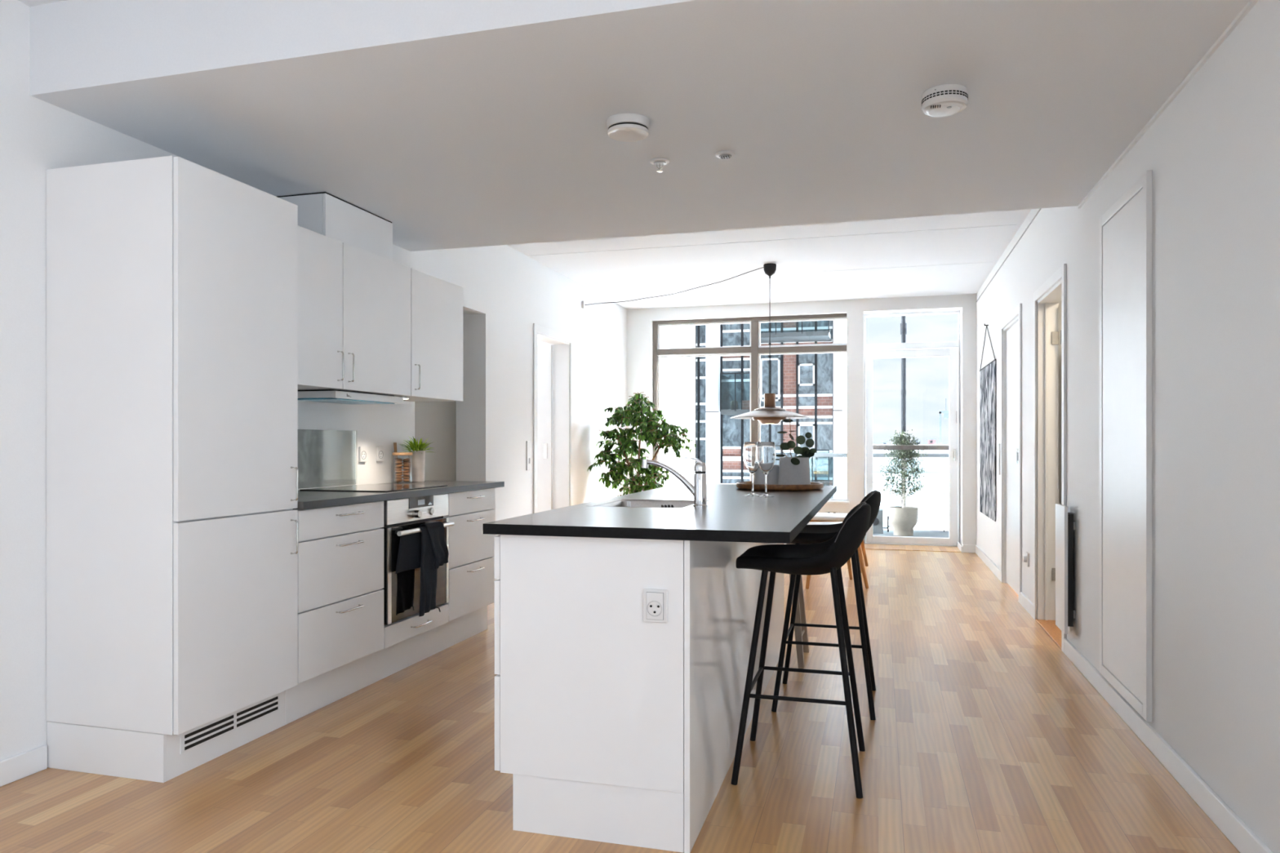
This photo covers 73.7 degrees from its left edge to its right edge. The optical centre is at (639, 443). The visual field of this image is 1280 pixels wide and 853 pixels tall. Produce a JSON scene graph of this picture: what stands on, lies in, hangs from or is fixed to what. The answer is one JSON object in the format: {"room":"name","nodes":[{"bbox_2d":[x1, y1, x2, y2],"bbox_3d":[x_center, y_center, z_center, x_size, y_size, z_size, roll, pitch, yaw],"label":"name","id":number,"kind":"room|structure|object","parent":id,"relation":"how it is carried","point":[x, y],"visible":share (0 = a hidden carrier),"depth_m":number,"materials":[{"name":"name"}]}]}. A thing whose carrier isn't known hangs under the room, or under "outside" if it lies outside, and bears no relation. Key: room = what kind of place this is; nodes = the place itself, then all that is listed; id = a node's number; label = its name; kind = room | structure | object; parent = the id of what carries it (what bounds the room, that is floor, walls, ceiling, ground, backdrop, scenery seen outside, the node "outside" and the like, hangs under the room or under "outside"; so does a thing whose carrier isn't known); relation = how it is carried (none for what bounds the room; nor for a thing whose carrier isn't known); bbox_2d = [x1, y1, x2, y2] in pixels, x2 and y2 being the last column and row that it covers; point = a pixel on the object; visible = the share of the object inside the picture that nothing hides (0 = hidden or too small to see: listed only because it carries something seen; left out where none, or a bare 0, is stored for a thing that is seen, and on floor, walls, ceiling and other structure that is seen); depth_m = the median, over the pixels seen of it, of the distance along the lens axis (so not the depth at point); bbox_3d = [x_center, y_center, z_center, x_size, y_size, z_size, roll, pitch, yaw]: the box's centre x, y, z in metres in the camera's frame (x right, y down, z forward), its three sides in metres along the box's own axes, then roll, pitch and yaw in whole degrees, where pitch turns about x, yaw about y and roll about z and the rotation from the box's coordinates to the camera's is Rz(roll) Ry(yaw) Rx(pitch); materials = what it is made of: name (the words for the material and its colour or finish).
{"room":"kitchen","nodes":[
{"label":"kitchen","id":0,"kind":"room"},
{"bbox_2d":[17,0,65,6],"bbox_3d":[-1.107,-1.580,-0.245,4.200,0.200,5.532,0,0,16],"label":"ceiling","id":1,"kind":"structure","parent":0,"point":[28,2],"depth_m":2.86,"materials":[{"name":"white paint"}]},
{"bbox_2d":[0,0,626,760],"bbox_3d":[-1.929,-0.280,3.831,0.240,2.800,12.940,0,0,16],"label":"wall","id":2,"kind":"structure","parent":0,"point":[506,291],"depth_m":3.15,"materials":[{"name":"white paint"}]},
{"bbox_2d":[0,745,47,786],"bbox_3d":[-1.187,1.079,6.012,0.014,0.082,7.740,0,0,16],"label":"baseboard","id":3,"kind":"structure","parent":2,"relation":"attached to","point":[20,766],"depth_m":2.85,"materials":[{"name":"white paint"}]},
{"bbox_2d":[297,225,343,389],"bbox_3d":[-1.622,-0.597,3.753,0.390,0.686,0.574,0,0,16],"label":"upper cabinet","id":4,"kind":"object","parent":2,"relation":"attached to","point":[320,256],"visible":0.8,"depth_m":3.82,"materials":[{"name":"white laminate"}]},
{"bbox_2d":[297,429,355,488],"bbox_3d":[-1.642,0.077,4.394,0.006,0.294,0.618,0,0,16],"label":"backsplash","id":5,"kind":"structure","parent":2,"relation":"attached to","point":[326,458],"depth_m":4.44,"materials":[{"name":"silver metal"}]},
{"bbox_2d":[297,242,410,395],"bbox_3d":[-1.463,-0.597,4.322,0.390,0.686,0.601,0,0,16],"label":"upper cabinet","id":6,"kind":"object","parent":2,"relation":"attached to","point":[376,289],"visible":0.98,"depth_m":4.24,"materials":[{"name":"white paint"}]},
{"bbox_2d":[276,191,392,261],"bbox_3d":[-1.527,-1.060,4.308,0.273,0.240,0.575,0,0,16],"label":"duct cover","id":7,"kind":"object","parent":6,"relation":"on","point":[323,213],"visible":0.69,"depth_m":4.13,"materials":[{"name":"white paint"}]},
{"bbox_2d":[297,389,403,404],"bbox_3d":[-1.498,-0.233,4.333,0.315,0.044,0.594,0,0,16],"label":"range hood","id":8,"kind":"object","parent":6,"relation":"attached to","point":[331,396],"visible":0.91,"depth_m":4.18,"materials":[{"name":"silver metal"}]},
{"bbox_2d":[359,446,366,462],"bbox_3d":[-1.542,0.060,4.746,0.014,0.086,0.060,0,0,16],"label":"power socket","id":9,"kind":"object","parent":2,"relation":"attached to","point":[362,450],"visible":1,"depth_m":4.74,"materials":[{"name":"white plastic"}]},
{"bbox_2d":[376,446,383,461],"bbox_3d":[-1.496,0.060,4.910,0.014,0.086,0.060,0,0,16],"label":"power socket","id":10,"kind":"object","parent":2,"relation":"attached to","point":[380,450],"visible":1,"depth_m":4.90,"materials":[{"name":"white plastic"}]},
{"bbox_2d":[394,268,462,401],"bbox_3d":[-1.301,-0.597,4.900,0.390,0.686,0.591,0,0,16],"label":"upper cabinet","id":11,"kind":"object","parent":2,"relation":"attached to","point":[436,304],"visible":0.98,"depth_m":4.82,"materials":[{"name":"white paint"}]},
{"bbox_2d":[526,440,530,470],"bbox_3d":[-0.917,0.098,6.976,0.014,0.234,0.068,0,0,16],"label":"light switch","id":12,"kind":"object","parent":2,"relation":"attached to","point":[528,459],"visible":1,"depth_m":6.97,"materials":[{"name":"white plastic"}]},
{"bbox_2d":[533,323,573,513],"bbox_3d":[-0.916,0.060,7.598,0.342,2.120,0.940,0,0,16],"label":"door","id":13,"kind":"structure","parent":2,"relation":"in","point":[553,365],"depth_m":7.95,"materials":[{"name":"white paint"}]},
{"bbox_2d":[582,301,586,309],"bbox_3d":[-0.546,-1.345,8.289,0.022,0.070,0.060,0,0,16],"label":"outlet","id":14,"kind":"object","parent":2,"relation":"attached to","point":[584,303],"visible":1,"depth_m":8.27,"materials":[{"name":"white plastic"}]},
{"bbox_2d":[408,450,425,482],"bbox_3d":[-1.341,0.137,5.136,0.094,0.188,0.094,0,0,16],"label":"pot","id":15,"kind":"object","parent":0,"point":[417,460],"depth_m":5.10,"materials":[{"name":"beige ceramic"}]},
{"bbox_2d":[414,400,456,480],"bbox_3d":[-1.531,0.020,5.849,0.120,2.200,1.240,0,0,16],"label":"wall","id":16,"kind":"structure","parent":0,"point":[434,421],"depth_m":6.05,"materials":[{"name":"beige paint"}]},
{"bbox_2d":[0,549,1239,852],"bbox_3d":[-0.226,1.180,3.490,4.485,0.120,13.200,0,0,16],"label":"floor","id":17,"kind":"structure","parent":0,"point":[984,736],"depth_m":2.91,"materials":[{"name":"brown wood"}]},
{"bbox_2d":[46,155,297,782],"bbox_3d":[-1.686,0.087,3.158,0.587,2.066,0.603,0,0,16],"label":"tall cabinet","id":18,"kind":"object","parent":17,"relation":"on","point":[172,282],"visible":1,"depth_m":2.90,"materials":[{"name":"white paint"}]},
{"bbox_2d":[179,693,279,754],"bbox_3d":[-1.485,1.014,3.118,0.004,0.072,0.495,0,0,16],"label":"vent grille","id":19,"kind":"object","parent":18,"relation":"attached to","point":[196,740],"depth_m":3.09,"materials":[{"name":"white metal"}]},
{"bbox_2d":[285,605,487,724],"bbox_3d":[-1.173,1.040,4.271,0.016,0.159,1.815,0,0,16],"label":"toe kick","id":20,"kind":"object","parent":17,"relation":"on","point":[315,693],"visible":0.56,"depth_m":4.00,"materials":[{"name":"white laminate"}]},
{"bbox_2d":[297,501,383,683],"bbox_3d":[-1.522,0.612,3.744,0.587,0.694,0.610,0,0,16],"label":"base cabinet","id":21,"kind":"object","parent":20,"relation":"on","point":[340,548],"visible":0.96,"depth_m":3.62,"materials":[{"name":"white paint"}]},
{"bbox_2d":[293,480,504,510],"bbox_3d":[-1.356,0.247,4.354,0.581,0.032,1.875,0,0,16],"label":"countertop","id":22,"kind":"structure","parent":21,"relation":"on","point":[307,500],"depth_m":4.01,"materials":[{"name":"grey laminate"}]},
{"bbox_2d":[299,484,447,492],"bbox_3d":[-1.352,0.228,4.392,0.480,0.006,0.600,0,0,16],"label":"cooktop","id":23,"kind":"object","parent":22,"relation":"in","point":[365,487],"visible":1,"depth_m":4.34,"materials":[{"name":"black glass"}]},
{"bbox_2d":[393,442,397,473],"bbox_3d":[-1.443,0.112,5.050,0.034,0.236,0.018,0,0,16],"label":"wooden spatula","id":24,"kind":"object","parent":22,"relation":"on","point":[394,443],"visible":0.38,"depth_m":5.04,"materials":[{"name":"brown wood"}]},
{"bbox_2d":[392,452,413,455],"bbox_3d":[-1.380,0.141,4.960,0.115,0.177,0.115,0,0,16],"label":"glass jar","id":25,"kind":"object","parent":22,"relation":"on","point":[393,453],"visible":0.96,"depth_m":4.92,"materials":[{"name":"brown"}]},
{"bbox_2d":[395,478,402,482],"bbox_3d":[-1.399,0.213,4.945,0.044,0.023,0.044,0,0,16],"label":"biscuit","id":26,"kind":"object","parent":25,"relation":"in","point":[397,480],"visible":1,"depth_m":4.93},
{"bbox_3d":[-1.397,0.197,4.944,0.045,0.021,0.044,0,0,16],"label":"biscuit","id":27,"kind":"object","parent":26,"relation":"on","visible":0},
{"bbox_3d":[-1.397,0.180,4.943,0.045,0.021,0.043,0,0,16],"label":"biscuit","id":28,"kind":"object","parent":27,"relation":"on","visible":0},
{"bbox_2d":[395,470,402,473],"bbox_3d":[-1.397,0.163,4.944,0.045,0.018,0.044,0,0,16],"label":"biscuit","id":29,"kind":"object","parent":28,"relation":"on","point":[396,471],"visible":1,"depth_m":4.93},
{"bbox_2d":[394,466,402,470],"bbox_3d":[-1.400,0.146,4.948,0.045,0.022,0.043,0,0,16],"label":"biscuit","id":30,"kind":"object","parent":29,"relation":"on","point":[400,468],"visible":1,"depth_m":4.93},
{"bbox_2d":[395,463,402,467],"bbox_3d":[-1.397,0.129,4.944,0.045,0.021,0.043,0,0,16],"label":"biscuit","id":31,"kind":"object","parent":30,"relation":"on","point":[401,464],"visible":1,"depth_m":4.93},
{"bbox_2d":[394,461,402,464],"bbox_3d":[-1.400,0.113,4.947,0.045,0.022,0.044,0,0,16],"label":"biscuit","id":32,"kind":"object","parent":31,"relation":"on","point":[396,462],"visible":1,"depth_m":4.93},
{"bbox_2d":[402,478,410,481],"bbox_3d":[-1.361,0.213,4.975,0.045,0.020,0.044,0,0,16],"label":"biscuit","id":33,"kind":"object","parent":25,"relation":"in","point":[403,479],"visible":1,"depth_m":4.96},
{"bbox_2d":[402,475,410,479],"bbox_3d":[-1.362,0.197,4.977,0.044,0.022,0.044,0,0,16],"label":"biscuit","id":34,"kind":"object","parent":33,"relation":"on","point":[403,477],"visible":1,"depth_m":4.96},
{"bbox_2d":[403,472,410,475],"bbox_3d":[-1.358,0.180,4.971,0.044,0.021,0.044,0,0,16],"label":"biscuit","id":35,"kind":"object","parent":34,"relation":"on","point":[404,473],"visible":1,"depth_m":4.96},
{"bbox_3d":[-1.361,0.163,4.975,0.045,0.023,0.043,0,0,16],"label":"biscuit","id":36,"kind":"object","parent":35,"relation":"on","visible":0},
{"bbox_2d":[402,466,410,470],"bbox_3d":[-1.360,0.146,4.974,0.045,0.019,0.044,0,0,16],"label":"biscuit","id":37,"kind":"object","parent":36,"relation":"on","point":[403,468],"visible":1,"depth_m":4.96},
{"bbox_3d":[-1.361,0.129,4.975,0.045,0.023,0.043,0,0,16],"label":"biscuit","id":38,"kind":"object","parent":37,"relation":"on","visible":0},
{"bbox_2d":[402,461,410,464],"bbox_3d":[-1.359,0.113,4.973,0.045,0.022,0.043,0,0,16],"label":"biscuit","id":39,"kind":"object","parent":38,"relation":"on","point":[403,462],"visible":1,"depth_m":4.96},
{"bbox_2d":[400,435,434,482],"bbox_3d":[-1.354,0.092,5.136,0.215,0.277,0.221,0,0,16],"label":"potted herb","id":40,"kind":"object","parent":22,"relation":"on","point":[417,460],"visible":0.98,"depth_m":5.10,"materials":[{"name":"beige ceramic"}]},
{"bbox_2d":[380,515,448,648],"bbox_3d":[-1.357,0.612,4.335,0.587,0.694,0.614,0,0,16],"label":"base cabinet","id":41,"kind":"object","parent":20,"relation":"on","point":[398,631],"visible":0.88,"depth_m":4.21,"materials":[{"name":"white paint"}]},
{"bbox_2d":[382,493,454,625],"bbox_3d":[-1.308,0.558,4.328,0.548,0.588,0.592,0,0,16],"label":"oven","id":42,"kind":"object","parent":41,"relation":"in","point":[402,517],"visible":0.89,"depth_m":4.14,"materials":[{"name":"silver metal"}]},
{"bbox_2d":[395,520,448,617],"bbox_3d":[-1.067,0.625,4.210,0.064,0.456,0.425,0,0,17],"label":"kitchen towel","id":43,"kind":"object","parent":42,"relation":"hanging from","point":[427,549],"visible":0.98,"depth_m":4.21,"materials":[{"name":"black fabric"}]},
{"bbox_2d":[444,488,495,621],"bbox_3d":[-1.195,0.612,4.913,0.587,0.694,0.582,0,0,16],"label":"base cabinet","id":44,"kind":"object","parent":20,"relation":"on","point":[472,579],"visible":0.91,"depth_m":4.81,"materials":[{"name":"white paint"}]},
{"bbox_2d":[494,534,783,852],"bbox_3d":[0.179,0.692,3.563,0.583,0.856,2.405,0,0,16],"label":"kitchen island","id":45,"kind":"object","parent":17,"relation":"on","point":[612,726],"visible":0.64,"depth_m":2.42,"materials":[{"name":"white laminate"}]},
{"bbox_2d":[643,588,667,623],"bbox_3d":[0.042,0.447,2.347,0.070,0.092,0.014,0,0,16],"label":"power socket","id":46,"kind":"object","parent":45,"relation":"attached to","point":[655,601],"visible":1,"depth_m":2.34,"materials":[{"name":"white plastic"}]},
{"bbox_2d":[483,484,836,543],"bbox_3d":[0.312,0.247,3.576,0.879,0.030,2.546,0,0,16],"label":"island countertop","id":47,"kind":"structure","parent":45,"relation":"on","point":[730,515],"depth_m":2.63,"materials":[{"name":"grey laminate"}]},
{"bbox_2d":[588,498,693,508],"bbox_3d":[0.040,0.313,3.317,0.372,0.164,0.432,0,0,16],"label":"sink","id":48,"kind":"object","parent":47,"relation":"in","point":[641,503],"visible":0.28,"depth_m":3.50,"materials":[{"name":"metal"}]},
{"bbox_2d":[641,457,707,506],"bbox_3d":[0.128,0.141,3.183,0.252,0.181,0.054,0,0,16],"label":"tap","id":49,"kind":"object","parent":47,"relation":"on","point":[699,490],"visible":1,"depth_m":3.14,"materials":[{"name":"silver metal"}]},
{"bbox_2d":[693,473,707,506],"bbox_3d":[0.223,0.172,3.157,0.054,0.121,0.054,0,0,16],"label":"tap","id":50,"kind":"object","parent":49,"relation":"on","point":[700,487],"depth_m":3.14,"materials":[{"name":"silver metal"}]},
{"bbox_2d":[742,441,760,495],"bbox_3d":[0.504,0.112,3.818,0.087,0.238,0.087,0,0,16],"label":"wine glass","id":51,"kind":"object","parent":47,"relation":"on","point":[749,451],"visible":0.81,"depth_m":3.79,"materials":[{"name":"white"}]},
{"bbox_2d":[755,441,776,497],"bbox_3d":[0.550,0.112,3.727,0.087,0.238,0.087,0,0,16],"label":"wine glass","id":52,"kind":"object","parent":47,"relation":"on","point":[766,455],"visible":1,"depth_m":3.70,"materials":[{"name":"white"}]},
{"bbox_2d":[736,480,823,491],"bbox_3d":[0.710,0.216,4.344,0.440,0.032,0.440,0,0,16],"label":"serving tray","id":53,"kind":"object","parent":47,"relation":"on","point":[814,486],"visible":0.81,"depth_m":4.16,"materials":[{"name":"brown wood"}]},
{"bbox_2d":[754,464,779,484],"bbox_3d":[0.663,0.165,4.404,0.148,0.106,0.148,0,0,16],"label":"plant pot","id":54,"kind":"object","parent":53,"relation":"on","point":[772,477],"visible":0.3,"depth_m":4.34,"materials":[{"name":"grey ceramic"}]},
{"bbox_2d":[777,457,810,484],"bbox_3d":[0.778,0.143,4.304,0.162,0.148,0.162,0,0,16],"label":"pot","id":55,"kind":"object","parent":53,"relation":"on","point":[792,470],"depth_m":4.24,"materials":[{"name":"grey ceramic"}]},
{"bbox_2d":[775,417,816,484],"bbox_3d":[0.779,0.045,4.304,0.162,0.345,0.164,0,0,-30],"label":"eucalyptus","id":56,"kind":"object","parent":53,"relation":"on","point":[795,470],"visible":0.89,"depth_m":4.26,"materials":[{"name":"white ceramic"}]},
{"bbox_2d":[586,391,695,496],"bbox_3d":[0.039,0.303,8.505,1.024,1.633,0.626,0,0,12],"label":"ficus tree","id":57,"kind":"object","parent":17,"relation":"on","point":[664,437],"visible":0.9,"depth_m":8.43,"materials":[{"name":"green plant"}]},
{"bbox_2d":[786,543,809,668],"bbox_3d":[0.805,0.692,4.440,0.126,0.857,0.356,0,0,16],"label":"support","id":58,"kind":"object","parent":17,"relation":"on","point":[801,632],"visible":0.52,"depth_m":4.32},
{"bbox_2d":[730,502,871,798],"bbox_3d":[0.569,0.662,2.956,0.446,0.920,0.451,0,0,16],"label":"bar stool","id":59,"kind":"object","parent":17,"relation":"on","point":[829,556],"visible":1,"depth_m":2.82,"materials":[{"name":"black fabric"}]},
{"bbox_2d":[771,489,881,719],"bbox_3d":[0.820,0.662,3.717,0.446,0.920,0.451,0,0,16],"label":"bar stool","id":60,"kind":"object","parent":17,"relation":"on","point":[810,534],"visible":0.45,"depth_m":3.58,"materials":[{"name":"black metal"}]},
{"bbox_2d":[805,521,868,589],"bbox_3d":[1.511,0.882,6.794,0.494,0.480,0.454,0,0,-2],"label":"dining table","id":61,"kind":"object","parent":17,"relation":"on","point":[860,552],"visible":0.15,"depth_m":6.61,"materials":[{"name":"brown wood"}]},
{"bbox_2d":[807,521,842,524],"bbox_3d":[1.511,0.661,6.794,0.450,0.038,0.430,0,0,-2],"label":"seat cushion","id":62,"kind":"object","parent":61,"relation":"on","point":[810,522],"depth_m":6.90,"materials":[{"name":"white plastic"}]},
{"bbox_2d":[809,512,868,573],"bbox_3d":[1.771,0.882,7.666,0.494,0.480,0.454,0,0,22],"label":"stool","id":63,"kind":"object","parent":17,"relation":"on","point":[819,517],"visible":0.32,"depth_m":7.54,"materials":[{"name":"brown wood"}]},
{"bbox_2d":[811,512,847,521],"bbox_3d":[1.771,0.661,7.666,0.450,0.038,0.430,0,0,22],"label":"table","id":64,"kind":"object","parent":63,"relation":"on","point":[820,517],"depth_m":7.52,"materials":[{"name":"white plastic"}]},
{"bbox_2d":[30,0,1250,251],"bbox_3d":[0.060,-1.380,3.565,3.735,0.400,2.442,0,0,16],"label":"ceiling","id":65,"kind":"structure","parent":0,"point":[452,123],"depth_m":2.92,"materials":[{"name":"white paint"}]},
{"bbox_2d":[606,112,649,142],"bbox_3d":[-0.043,-1.154,3.122,0.160,0.052,0.160,0,0,16],"label":"smoke detector","id":66,"kind":"object","parent":65,"relation":"attached to","point":[624,126],"visible":1,"depth_m":3.08,"materials":[{"name":"white plastic"}]},
{"bbox_2d":[649,157,669,172],"bbox_3d":[0.082,-1.156,3.559,0.082,0.048,0.082,0,0,16],"label":"sprinkler","id":67,"kind":"object","parent":65,"relation":"attached to","point":[659,162],"visible":1,"depth_m":3.55,"materials":[{"name":"white metal"}]},
{"bbox_2d":[715,150,735,159],"bbox_3d":[0.348,-1.172,3.475,0.082,0.016,0.082,0,0,16],"label":"ceiling sensor","id":68,"kind":"object","parent":65,"relation":"attached to","point":[725,154],"visible":1,"depth_m":3.46,"materials":[{"name":"white plastic"}]},
{"bbox_2d":[921,83,968,116],"bbox_3d":[1.023,-1.147,2.865,0.147,0.066,0.147,0,0,16],"label":"smoke detector","id":69,"kind":"object","parent":65,"relation":"attached to","point":[950,99],"visible":1,"depth_m":2.82,"materials":[{"name":"white plastic"}]},
{"bbox_2d":[663,325,695,487],"bbox_3d":[0.306,0.420,11.524,0.380,7.400,2.440,0,0,16],"label":"window pane","id":70,"kind":"structure","parent":0,"point":[679,373],"depth_m":11.71,"materials":[{"name":"concrete"}]},
{"bbox_2d":[507,208,1031,309],"bbox_3d":[1.000,-1.607,7.285,4.200,0.145,5.230,0,0,16],"label":"trim","id":71,"kind":"structure","parent":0,"point":[1027,211],"depth_m":6.83,"materials":[{"name":"white paint"}]},
{"bbox_2d":[584,262,809,423],"bbox_3d":[0.375,-0.847,7.573,2.252,1.362,0.676,0,0,21],"label":"pendant lamp","id":72,"kind":"object","parent":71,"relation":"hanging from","point":[769,414],"visible":1,"depth_m":7.24,"materials":[{"name":"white metal"}]},
{"bbox_2d":[626,293,976,546],"bbox_3d":[1.703,-0.280,9.557,4.070,2.800,0.645,0,0,16],"label":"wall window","id":73,"kind":"structure","parent":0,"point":[639,321],"depth_m":9.07,"materials":[{"name":"white paint"}]},
{"bbox_2d":[653,313,849,503],"bbox_3d":[1.204,-0.383,9.424,2.240,2.065,0.200,0,0,16],"label":"window","id":74,"kind":"structure","parent":73,"relation":"attached to","point":[755,350],"depth_m":9.44,"materials":[{"name":"white paint"}]},
{"bbox_2d":[783,542,975,552],"bbox_3d":[1.716,1.079,9.481,3.735,0.082,0.534,0,0,16],"label":"baseboard","id":75,"kind":"structure","parent":73,"relation":"attached to","point":[965,548],"depth_m":8.75,"materials":[{"name":"white paint"}]},
{"bbox_2d":[863,310,961,552],"bbox_3d":[2.921,-0.159,9.167,1.037,2.562,0.550,0,0,16],"label":"door","id":76,"kind":"structure","parent":73,"relation":"attached to","point":[951,349],"depth_m":9.30,"materials":[{"name":"white paint"}]},
{"bbox_2d":[872,508,891,533],"bbox_3d":[3.020,0.983,10.833,0.320,0.295,0.307,0,0,16],"label":"floor vent","id":77,"kind":"object","parent":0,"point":[877,526],"visible":0.62,"depth_m":10.69,"materials":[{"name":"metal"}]},
{"bbox_2d":[865,528,949,542],"bbox_3d":[3.086,1.195,10.398,2.140,0.130,1.810,0,0,16],"label":"floor","id":78,"kind":"structure","parent":0,"point":[917,533],"depth_m":10.62,"materials":[{"name":"grey concrete"}]},
{"bbox_2d":[811,453,949,531],"bbox_3d":[3.247,0.630,11.132,2.055,1.000,0.070,0,0,16],"label":"balcony railing","id":79,"kind":"object","parent":78,"relation":"on","point":[816,455],"visible":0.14,"depth_m":11.15,"materials":[{"name":"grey metal"}]},
{"bbox_2d":[872,429,934,536],"bbox_3d":[3.236,0.478,10.499,0.760,1.305,0.662,0,0,16],"label":"potted tree","id":80,"kind":"object","parent":78,"relation":"on","point":[903,519],"visible":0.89,"depth_m":10.43,"materials":[{"name":"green plant"}]},
{"bbox_2d":[900,315,906,506],"bbox_3d":[3.381,-0.575,10.944,0.078,3.410,0.080,0,0,16],"label":"steel column","id":81,"kind":"structure","parent":78,"relation":"on","point":[903,325],"depth_m":10.92,"materials":[{"name":"white metal"}]},
{"bbox_2d":[1058,301,1061,504],"bbox_3d":[3.408,-0.080,4.602,1.915,2.400,2.300,0,0,16],"label":"wall","id":82,"kind":"structure","parent":0,"point":[1060,303],"depth_m":5.84,"materials":[{"name":"white paint"}]},
{"bbox_2d":[1033,263,1066,653],"bbox_3d":[2.845,0.080,4.876,0.949,2.080,0.935,0,0,16],"label":"door","id":83,"kind":"structure","parent":82,"relation":"in","point":[1046,308],"depth_m":5.35,"materials":[{"name":"white paint"}]},
{"bbox_2d":[976,0,1279,852],"bbox_3d":[1.833,-0.280,2.779,0.138,2.800,12.940,0,0,16],"label":"wall","id":84,"kind":"structure","parent":0,"point":[1212,154],"depth_m":2.65,"materials":[{"name":"white paint"}]},
{"bbox_2d":[508,209,1026,309],"bbox_3d":[1.008,-1.532,6.982,3.680,0.008,4.648,0,0,16],"label":"ceiling","id":85,"kind":"structure","parent":84,"relation":"attached to","point":[946,255],"depth_m":7.08,"materials":[{"name":"white paint"}]},
{"bbox_2d":[998,443,999,475],"bbox_3d":[2.962,0.130,7.025,0.010,0.256,0.049,0,0,16],"label":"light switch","id":86,"kind":"object","parent":84,"relation":"attached to","point":[998,443],"visible":0.97,"depth_m":7.03,"materials":[{"name":"white plastic"}]},
{"bbox_2d":[976,208,1041,302],"bbox_3d":[2.814,-1.448,6.487,0.007,0.006,4.670,0,0,16],"label":"trim","id":87,"kind":"structure","parent":84,"relation":"attached to","point":[1041,208],"depth_m":6.37,"materials":[{"name":"grey plastic"}]},
{"bbox_2d":[1000,303,1022,603],"bbox_3d":[2.857,0.070,6.433,0.134,2.100,0.990,0,0,16],"label":"door","id":88,"kind":"structure","parent":84,"relation":"in","point":[1011,331],"depth_m":6.56,"materials":[{"name":"white paint"}]},
{"bbox_2d":[1022,551,1029,566],"bbox_3d":[2.584,0.775,5.715,0.032,0.090,0.080,0,0,16],"label":"power socket","id":89,"kind":"object","parent":84,"relation":"attached to","point":[1025,558],"visible":1,"depth_m":5.70,"materials":[{"name":"white plastic"}]},
{"bbox_2d":[1055,503,1075,634],"bbox_3d":[2.214,0.644,4.436,0.057,0.648,0.233,0,0,16],"label":"radiator","id":90,"kind":"object","parent":84,"relation":"attached to","point":[1065,614],"visible":1,"depth_m":4.34,"materials":[{"name":"white metal"}]},
{"bbox_2d":[975,545,1272,852],"bbox_3d":[2.356,1.079,4.865,0.014,0.082,8.040,0,0,16],"label":"baseboard","id":91,"kind":"structure","parent":84,"relation":"attached to","point":[1241,836],"depth_m":2.91,"materials":[{"name":"white paint"}]},
{"bbox_2d":[1098,169,1152,721],"bbox_3d":[1.960,0.009,3.462,0.020,2.022,0.697,0,0,16],"label":"wall panel","id":92,"kind":"object","parent":84,"relation":"attached to","point":[1126,228],"visible":1,"depth_m":3.40,"materials":[{"name":"white paint"}]},
{"bbox_2d":[1077,0,1258,208],"bbox_3d":[1.122,-1.174,0.449,0.012,0.012,7.870,0,0,16],"label":"trim","id":93,"kind":"structure","parent":84,"relation":"attached to","point":[1251,3],"depth_m":2.81,"materials":[{"name":"white paint"}]},
{"bbox_3d":[-1.789,-0.230,8.704,2.265,2.700,3.600,0,0,16],"label":"wall","id":94,"kind":"structure","parent":0,"visible":0},
{"bbox_2d":[537,342,552,345],"bbox_3d":[-1.157,-0.355,10.339,1.600,1.750,0.050,0,0,16],"label":"window","id":95,"kind":"structure","parent":94,"relation":"in","point":[538,343],"depth_m":10.32,"materials":[{"name":"white paint"}]},
{"label":"outside","id":96,"kind":"structure","parent":0,"visible":0},
{"bbox_2d":[865,472,949,530],"bbox_3d":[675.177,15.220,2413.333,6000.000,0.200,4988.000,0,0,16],"label":"harbour water","id":97,"kind":"structure","parent":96,"point":[930,504],"depth_m":221.92,"materials":[{"name":"white"}]},
{"bbox_2d":[695,320,846,498],"bbox_3d":[1.625,3.620,27.935,10.076,23.000,9.320,0,0,16],"label":"apartment building","id":98,"kind":"structure","parent":97,"relation":"on","point":[813,386],"depth_m":23.80,"materials":[{"name":"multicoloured brick"}]},
{"bbox_2d":[729,400,737,409],"bbox_3d":[2.564,-1.042,23.270,0.220,0.260,0.220,0,0,16],"label":"stone vase","id":99,"kind":"object","parent":98,"relation":"on","point":[732,402],"visible":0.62,"depth_m":23.19,"materials":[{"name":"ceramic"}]},
{"bbox_2d":[742,400,749,409],"bbox_3d":[2.929,-1.036,23.219,0.230,0.248,0.500,0,0,16],"label":"planter","id":100,"kind":"object","parent":98,"relation":"on","point":[745,404],"visible":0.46,"depth_m":22.98,"materials":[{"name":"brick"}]},
{"bbox_2d":[881,440,888,444],"bbox_3d":[133.608,6.810,466.244,3.300,16.620,10.600,0,0,16],"label":"building","id":101,"kind":"structure","parent":97,"relation":"on","point":[883,442],"depth_m":461.33,"materials":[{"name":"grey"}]},
{"bbox_2d":[865,444,949,473],"bbox_3d":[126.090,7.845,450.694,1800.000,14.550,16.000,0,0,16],"label":"quay","id":102,"kind":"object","parent":97,"relation":"on","point":[931,464],"visible":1,"depth_m":436.51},
{"bbox_2d":[926,439,936,444],"bbox_3d":[157.057,6.310,459.683,4.200,17.620,10.600,0,0,16],"label":"building","id":103,"kind":"structure","parent":97,"relation":"on","point":[930,442],"depth_m":454.90,"materials":[{"name":"grey"}]},
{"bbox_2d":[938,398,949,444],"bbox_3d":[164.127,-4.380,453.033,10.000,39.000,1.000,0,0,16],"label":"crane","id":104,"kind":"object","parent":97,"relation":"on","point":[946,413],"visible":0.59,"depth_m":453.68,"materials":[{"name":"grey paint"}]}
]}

